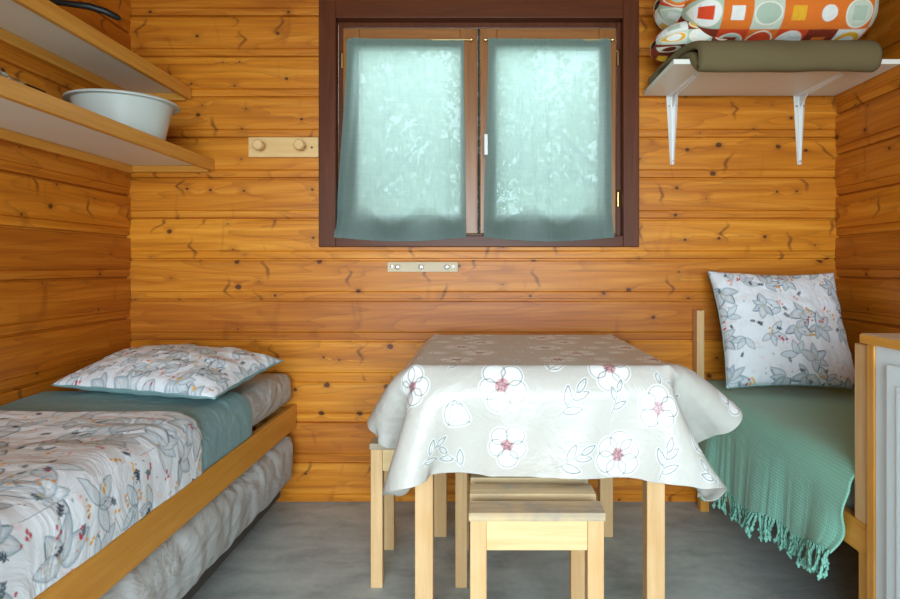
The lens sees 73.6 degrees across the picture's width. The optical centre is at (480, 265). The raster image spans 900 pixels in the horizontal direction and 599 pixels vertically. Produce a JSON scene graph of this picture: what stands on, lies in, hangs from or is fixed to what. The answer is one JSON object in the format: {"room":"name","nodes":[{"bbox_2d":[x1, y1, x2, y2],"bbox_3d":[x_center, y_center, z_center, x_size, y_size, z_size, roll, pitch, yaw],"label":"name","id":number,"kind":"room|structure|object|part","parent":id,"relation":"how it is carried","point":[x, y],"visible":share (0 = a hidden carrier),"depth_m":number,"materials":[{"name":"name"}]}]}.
{"room":"cabin bedroom","nodes":[
{"label":"cabin bedroom","id":0,"kind":"room"},
{"bbox_2d":[0,0,130,405],"bbox_3d":[-1.522,-0.210,0.815,0.090,2.420,3.430,0,0,0],"label":"wall","id":1,"kind":"structure","parent":0,"point":[65,222],"depth_m":2.10,"materials":[{"name":"brown wood"}]},
{"bbox_2d":[0,0,190,100],"bbox_3d":[-1.347,-0.720,1.740,0.257,0.063,1.579,0,0,0],"label":"wall shelf","id":2,"kind":"object","parent":1,"relation":"attached to","point":[42,30],"visible":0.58,"depth_m":2.00,"materials":[{"name":"brown wood"}]},
{"bbox_2d":[49,0,120,20],"bbox_3d":[-1.333,-0.787,1.786,0.226,0.083,0.407,0,0,19],"label":"frying pan","id":3,"kind":"object","parent":2,"relation":"on","point":[75,4],"visible":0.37,"depth_m":1.88,"materials":[{"name":"black plastic"}]},
{"bbox_2d":[0,75,214,172],"bbox_3d":[-1.299,-0.417,1.639,0.354,0.059,1.779,0,0,0],"label":"wall shelf","id":4,"kind":"object","parent":1,"relation":"attached to","point":[31,117],"visible":1,"depth_m":1.94,"materials":[{"name":"brown wood"}]},
{"bbox_2d":[0,71,45,92],"bbox_3d":[-1.206,-0.459,1.515,0.084,0.035,0.165,0,0,13],"label":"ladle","id":5,"kind":"object","parent":4,"relation":"on","point":[4,74],"visible":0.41,"depth_m":1.52,"materials":[{"name":"metal"}]},
{"bbox_2d":[0,71,7,77],"bbox_3d":[-1.215,-0.459,1.475,0.084,0.035,0.084,0,0,0],"label":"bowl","id":6,"kind":"object","parent":5,"relation":"on","point":[4,74],"depth_m":1.48,"materials":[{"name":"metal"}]},
{"bbox_3d":[-1.180,-0.467,1.521,0.013,0.019,0.053,0,0,15],"label":"handle","id":7,"kind":"part","parent":5,"relation":"part of","materials":[{"name":"metal"}]},
{"bbox_3d":[-1.309,-0.431,1.639,0.334,0.020,1.779,0,0,0],"label":"panel","id":8,"kind":"part","parent":4,"relation":"part of","materials":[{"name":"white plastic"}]},
{"bbox_2d":[62,88,179,140],"bbox_3d":[-1.282,-0.514,2.150,0.365,0.144,0.345,0,0,0],"label":"basin","id":9,"kind":"object","parent":4,"relation":"on","point":[150,114],"visible":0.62,"depth_m":2.04,"materials":[{"name":"grey plastic"}]},
{"bbox_2d":[127,0,838,501],"bbox_3d":[0.009,-0.210,2.575,3.151,2.420,0.090,0,0,0],"label":"wall","id":10,"kind":"structure","parent":0,"point":[230,255],"depth_m":2.53,"materials":[{"name":"brown wood"}]},
{"bbox_2d":[387,262,457,271],"bbox_3d":[-0.245,0.004,2.509,0.296,0.042,0.043,0,0,0],"label":"hook rail","id":11,"kind":"object","parent":10,"relation":"attached to","point":[391,266],"visible":1,"depth_m":2.52,"materials":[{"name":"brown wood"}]},
{"bbox_2d":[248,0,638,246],"bbox_3d":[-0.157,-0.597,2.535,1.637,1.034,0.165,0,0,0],"label":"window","id":12,"kind":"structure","parent":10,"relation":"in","point":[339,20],"depth_m":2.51,"materials":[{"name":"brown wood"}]},
{"bbox_3d":[-0.828,-0.498,2.491,0.294,0.084,0.077,0,0,0],"label":"peg rail","id":13,"kind":"part","parent":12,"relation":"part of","materials":[{"name":"beige wood"}]},
{"bbox_2d":[345,38,472,41],"bbox_3d":[-0.303,-0.957,2.542,0.541,0.014,0.021,0,0,0],"label":"curtain rod","id":14,"kind":"object","parent":12,"relation":"attached to","point":[346,39],"visible":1,"depth_m":2.54,"materials":[{"name":"gold metal"}]},
{"bbox_2d":[334,37,465,240],"bbox_3d":[-0.338,-0.533,2.517,0.549,0.860,0.052,0,0,0],"label":"curtain","id":15,"kind":"object","parent":14,"relation":"hanging from","point":[402,170],"visible":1,"depth_m":2.54,"materials":[{"name":"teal fabric"}]},
{"bbox_3d":[-0.303,-0.957,2.538,0.526,0.004,0.004,0,0,0],"label":"rod","id":16,"kind":"part","parent":14,"relation":"part of","materials":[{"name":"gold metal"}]},
{"bbox_3d":[-0.304,-0.575,2.572,0.430,0.875,0.040,0,0,0],"label":"sash rail","id":17,"kind":"part","parent":12,"relation":"part of","materials":[{"name":"brown wood"}]},
{"bbox_3d":[-0.300,-0.575,2.572,0.573,0.875,0.040,0,0,0],"label":"sash","id":18,"kind":"part","parent":12,"relation":"part of","materials":[{"name":"brown wood"}]},
{"bbox_3d":[0.021,-0.510,2.530,0.017,0.090,0.044,0,0,0],"label":"handle","id":19,"kind":"part","parent":12,"relation":"part of","materials":[{"name":"white metal"}]},
{"bbox_3d":[0.285,-0.575,2.572,0.578,0.875,0.040,0,0,0],"label":"sash","id":20,"kind":"part","parent":12,"relation":"part of","materials":[{"name":"brown wood"}]},
{"bbox_3d":[0.285,-0.575,2.572,0.434,0.875,0.040,0,0,0],"label":"sash rail","id":21,"kind":"part","parent":12,"relation":"part of","materials":[{"name":"brown wood"}]},
{"bbox_2d":[484,38,613,40],"bbox_3d":[0.287,-0.957,2.542,0.551,0.014,0.021,0,0,0],"label":"curtain rod","id":22,"kind":"object","parent":12,"relation":"attached to","point":[485,39],"visible":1,"depth_m":2.54,"materials":[{"name":"gold metal"}]},
{"bbox_2d":[484,38,613,240],"bbox_3d":[0.284,-0.533,2.518,0.544,0.860,0.050,0,0,0],"label":"curtain","id":23,"kind":"object","parent":22,"relation":"hanging from","point":[548,161],"visible":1,"depth_m":2.54,"materials":[{"name":"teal fabric"}]},
{"bbox_2d":[643,59,899,164],"bbox_3d":[1.088,-0.581,2.330,0.808,0.308,0.400,0,0,0],"label":"shelf","id":24,"kind":"object","parent":10,"relation":"attached to","point":[679,78],"visible":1,"depth_m":2.38,"materials":[{"name":"white wood"}]},
{"bbox_2d":[648,40,882,83],"bbox_3d":[1.025,-0.739,2.244,0.694,0.133,0.405,0,0,0],"label":"folded blanket","id":25,"kind":"object","parent":24,"relation":"on","point":[727,55],"visible":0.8,"depth_m":2.05,"materials":[{"name":"green fabric"}]},
{"bbox_2d":[650,0,878,62],"bbox_3d":[1.038,-1.004,2.260,0.775,0.423,0.386,0,0,0],"label":"patchwork quilt","id":26,"kind":"object","parent":25,"relation":"on","point":[681,22],"visible":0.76,"depth_m":2.11,"materials":[{"name":"fabric"}]},
{"bbox_3d":[1.088,-0.726,2.329,0.808,0.018,0.399,0,0,0],"label":"panel","id":27,"kind":"part","parent":24,"relation":"part of","materials":[{"name":"white plastic"}]},
{"bbox_2d":[191,502,858,598],"bbox_3d":[0.009,1.040,0.815,3.171,0.080,3.630,0,0,0],"label":"floor","id":28,"kind":"structure","parent":0,"point":[296,550],"depth_m":2.02,"materials":[{"name":"grey concrete"}]},
{"bbox_2d":[33,404,295,598],"bbox_3d":[-1.125,0.790,1.438,0.699,0.420,2.176,0,0,0],"label":"bed","id":29,"kind":"object","parent":28,"relation":"on","point":[97,575],"visible":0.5,"depth_m":1.48,"materials":[{"name":"brown wood"}]},
{"bbox_2d":[80,373,290,426],"bbox_3d":[-1.124,0.507,1.459,0.702,0.142,2.120,0,0,0],"label":"mattress","id":30,"kind":"object","parent":29,"relation":"on","point":[265,393],"visible":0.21,"depth_m":2.24,"materials":[{"name":"grey fabric"}]},
{"bbox_2d":[0,391,251,598],"bbox_3d":[-1.118,0.494,1.230,0.703,0.202,1.622,0,0,0],"label":"duvet","id":31,"kind":"object","parent":30,"relation":"on","point":[78,469],"visible":0.91,"depth_m":1.35,"materials":[{"name":"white fabric"}]},
{"bbox_2d":[52,344,283,398],"bbox_3d":[-1.100,0.358,2.130,0.767,0.138,0.470,0,0,16],"label":"pillow","id":32,"kind":"object","parent":31,"relation":"on","point":[177,371],"visible":1,"depth_m":1.97,"materials":[{"name":"fabric"}]},
{"bbox_3d":[-1.125,0.636,2.513,0.649,0.083,0.026,0,0,0],"label":"head rail","id":33,"kind":"part","parent":29,"relation":"part of","materials":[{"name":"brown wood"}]},
{"bbox_2d":[181,492,279,598],"bbox_3d":[-1.127,0.945,1.445,0.625,0.110,1.990,0,0,0],"label":"bed","id":34,"kind":"object","parent":28,"relation":"on","point":[205,576],"visible":0.02,"depth_m":1.90,"materials":[{"name":"brown wood"}]},
{"bbox_2d":[99,436,292,598],"bbox_3d":[-1.104,0.793,1.465,0.702,0.230,2.051,0,0,0],"label":"mattress","id":35,"kind":"object","parent":34,"relation":"on","point":[172,569],"visible":0.17,"depth_m":1.68,"materials":[{"name":"grey fabric"}]},
{"bbox_2d":[369,435,468,587],"bbox_3d":[-0.193,0.775,2.005,0.306,0.450,0.295,0,0,0],"label":"stool","id":36,"kind":"object","parent":28,"relation":"on","point":[382,507],"visible":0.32,"depth_m":1.86,"materials":[{"name":"brown wood"}]},
{"bbox_3d":[-0.325,0.785,1.881,0.037,0.430,0.037,0,0,0],"label":"leg","id":37,"kind":"part","parent":36,"relation":"part of","materials":[{"name":"brown wood"}]},
{"bbox_3d":[-0.325,0.785,2.128,0.037,0.430,0.037,0,0,0],"label":"leg","id":38,"kind":"part","parent":36,"relation":"part of","materials":[{"name":"brown wood"}]},
{"bbox_3d":[-0.061,0.785,1.881,0.037,0.430,0.037,0,0,0],"label":"leg","id":39,"kind":"part","parent":36,"relation":"part of","materials":[{"name":"brown wood"}]},
{"bbox_3d":[-0.061,0.785,2.128,0.037,0.430,0.037,0,0,0],"label":"leg","id":40,"kind":"part","parent":36,"relation":"part of","materials":[{"name":"brown wood"}]},
{"bbox_2d":[469,474,605,598],"bbox_3d":[0.126,0.775,1.484,0.306,0.450,0.295,0,0,0],"label":"stool","id":41,"kind":"object","parent":28,"relation":"on","point":[506,513],"visible":0.87,"depth_m":1.35,"materials":[{"name":"brown wood"}]},
{"bbox_3d":[-0.006,0.785,1.360,0.037,0.430,0.037,0,0,0],"label":"leg","id":42,"kind":"part","parent":41,"relation":"part of","materials":[{"name":"brown wood"}]},
{"bbox_3d":[0.257,0.785,1.607,0.037,0.430,0.037,0,0,0],"label":"leg","id":43,"kind":"part","parent":41,"relation":"part of","materials":[{"name":"brown wood"}]},
{"bbox_3d":[0.257,0.785,1.360,0.037,0.430,0.037,0,0,0],"label":"leg","id":44,"kind":"part","parent":41,"relation":"part of","materials":[{"name":"brown wood"}]},
{"bbox_2d":[415,473,664,598],"bbox_3d":[0.156,0.632,1.920,0.684,0.735,0.716,0,0,0],"label":"dining table","id":45,"kind":"object","parent":28,"relation":"on","point":[431,495],"visible":0.2,"depth_m":1.59,"materials":[{"name":"brown wood"}]},
{"bbox_3d":[-0.151,0.644,1.610,0.048,0.712,0.048,0,0,0],"label":"leg","id":46,"kind":"part","parent":45,"relation":"part of","materials":[{"name":"brown wood"}]},
{"bbox_3d":[-0.151,0.644,2.235,0.048,0.712,0.048,0,0,0],"label":"leg","id":47,"kind":"part","parent":45,"relation":"part of","materials":[{"name":"brown wood"}]},
{"bbox_2d":[367,334,742,500],"bbox_3d":[0.203,0.449,1.967,1.085,0.385,0.987,0,0,0],"label":"tablecloth","id":48,"kind":"object","parent":45,"relation":"on","point":[539,406],"visible":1,"depth_m":1.52,"materials":[{"name":"white fabric"}]},
{"bbox_3d":[0.463,0.644,2.235,0.048,0.712,0.048,0,0,0],"label":"leg","id":49,"kind":"part","parent":45,"relation":"part of","materials":[{"name":"brown wood"}]},
{"bbox_3d":[0.463,0.644,1.610,0.048,0.712,0.048,0,0,0],"label":"leg","id":50,"kind":"part","parent":45,"relation":"part of","materials":[{"name":"brown wood"}]},
{"bbox_2d":[693,310,866,598],"bbox_3d":[1.191,0.592,1.952,0.602,0.817,1.151,0,0,0],"label":"bed","id":51,"kind":"object","parent":28,"relation":"on","point":[855,522],"visible":0.23,"depth_m":1.42,"materials":[{"name":"brown wood"}]},
{"bbox_3d":[0.905,0.391,2.499,0.031,0.416,0.055,0,0,0],"label":"post","id":52,"kind":"part","parent":51,"relation":"part of","materials":[{"name":"brown wood"}]},
{"bbox_3d":[0.910,0.838,2.458,0.035,0.325,0.035,0,0,0],"label":"leg","id":53,"kind":"part","parent":51,"relation":"part of","materials":[{"name":"brown wood"}]},
{"bbox_2d":[695,380,854,580],"bbox_3d":[1.154,0.684,1.974,0.657,0.415,1.083,0,0,0],"label":"throw blanket","id":54,"kind":"object","parent":51,"relation":"on","point":[789,460],"visible":0.66,"depth_m":1.80,"materials":[{"name":"green fabric"}]},
{"bbox_2d":[708,271,854,389],"bbox_3d":[1.159,0.239,2.312,0.493,0.437,0.240,0,0,4],"label":"cushion","id":55,"kind":"object","parent":54,"relation":"on","point":[776,329],"visible":0.98,"depth_m":2.24,"materials":[{"name":"fabric"}]},
{"bbox_2d":[845,477,854,511],"bbox_3d":[1.209,0.565,1.985,0.560,0.148,1.071,0,0,0],"label":"mattress","id":56,"kind":"object","parent":51,"relation":"on","point":[850,503],"visible":0.02,"depth_m":1.50,"materials":[{"name":"fabric"}]},
{"bbox_3d":[0.902,0.637,1.953,0.025,0.075,1.146,0,0,0],"label":"rail","id":57,"kind":"part","parent":51,"relation":"part of","materials":[{"name":"brown wood"}]},
{"bbox_3d":[0.905,0.391,1.403,0.031,0.416,0.055,0,0,0],"label":"post","id":58,"kind":"part","parent":51,"relation":"part of","materials":[{"name":"brown wood"}]},
{"bbox_3d":[0.910,0.838,1.403,0.035,0.325,0.035,0,0,0],"label":"leg","id":59,"kind":"part","parent":51,"relation":"part of","materials":[{"name":"brown wood"}]},
{"bbox_2d":[860,333,899,598],"bbox_3d":[1.164,0.577,0.864,0.656,0.846,1.028,0,0,0],"label":"base cabinet","id":60,"kind":"object","parent":28,"relation":"on","point":[883,349],"visible":1,"depth_m":1.32,"materials":[{"name":"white wood"}]},
{"bbox_3d":[1.185,0.588,1.358,0.611,0.824,0.026,0,0,0],"label":"corner trim","id":61,"kind":"part","parent":60,"relation":"part of","materials":[{"name":"brown wood"}]},
{"bbox_2d":[860,334,899,350],"bbox_3d":[1.180,0.166,0.864,0.624,0.021,1.028,0,0,0],"label":"countertop","id":62,"kind":"structure","parent":60,"relation":"on","point":[894,344],"depth_m":1.30,"materials":[{"name":"brown wood"}]},
{"bbox_3d":[0.875,0.575,0.973,0.018,0.730,0.625,0,0,0],"label":"door","id":63,"kind":"part","parent":60,"relation":"part of","materials":[{"name":"white wood"}]},
{"bbox_3d":[0.863,0.575,0.983,0.005,0.650,0.525,0,0,0],"label":"door moulding","id":64,"kind":"part","parent":60,"relation":"part of","materials":[{"name":"white wood"}]},
{"bbox_2d":[835,0,899,368],"bbox_3d":[1.539,-0.210,0.815,0.090,2.420,3.430,0,0,0],"label":"wall","id":65,"kind":"structure","parent":0,"point":[867,124],"depth_m":2.30,"materials":[{"name":"brown wood"}]}
]}

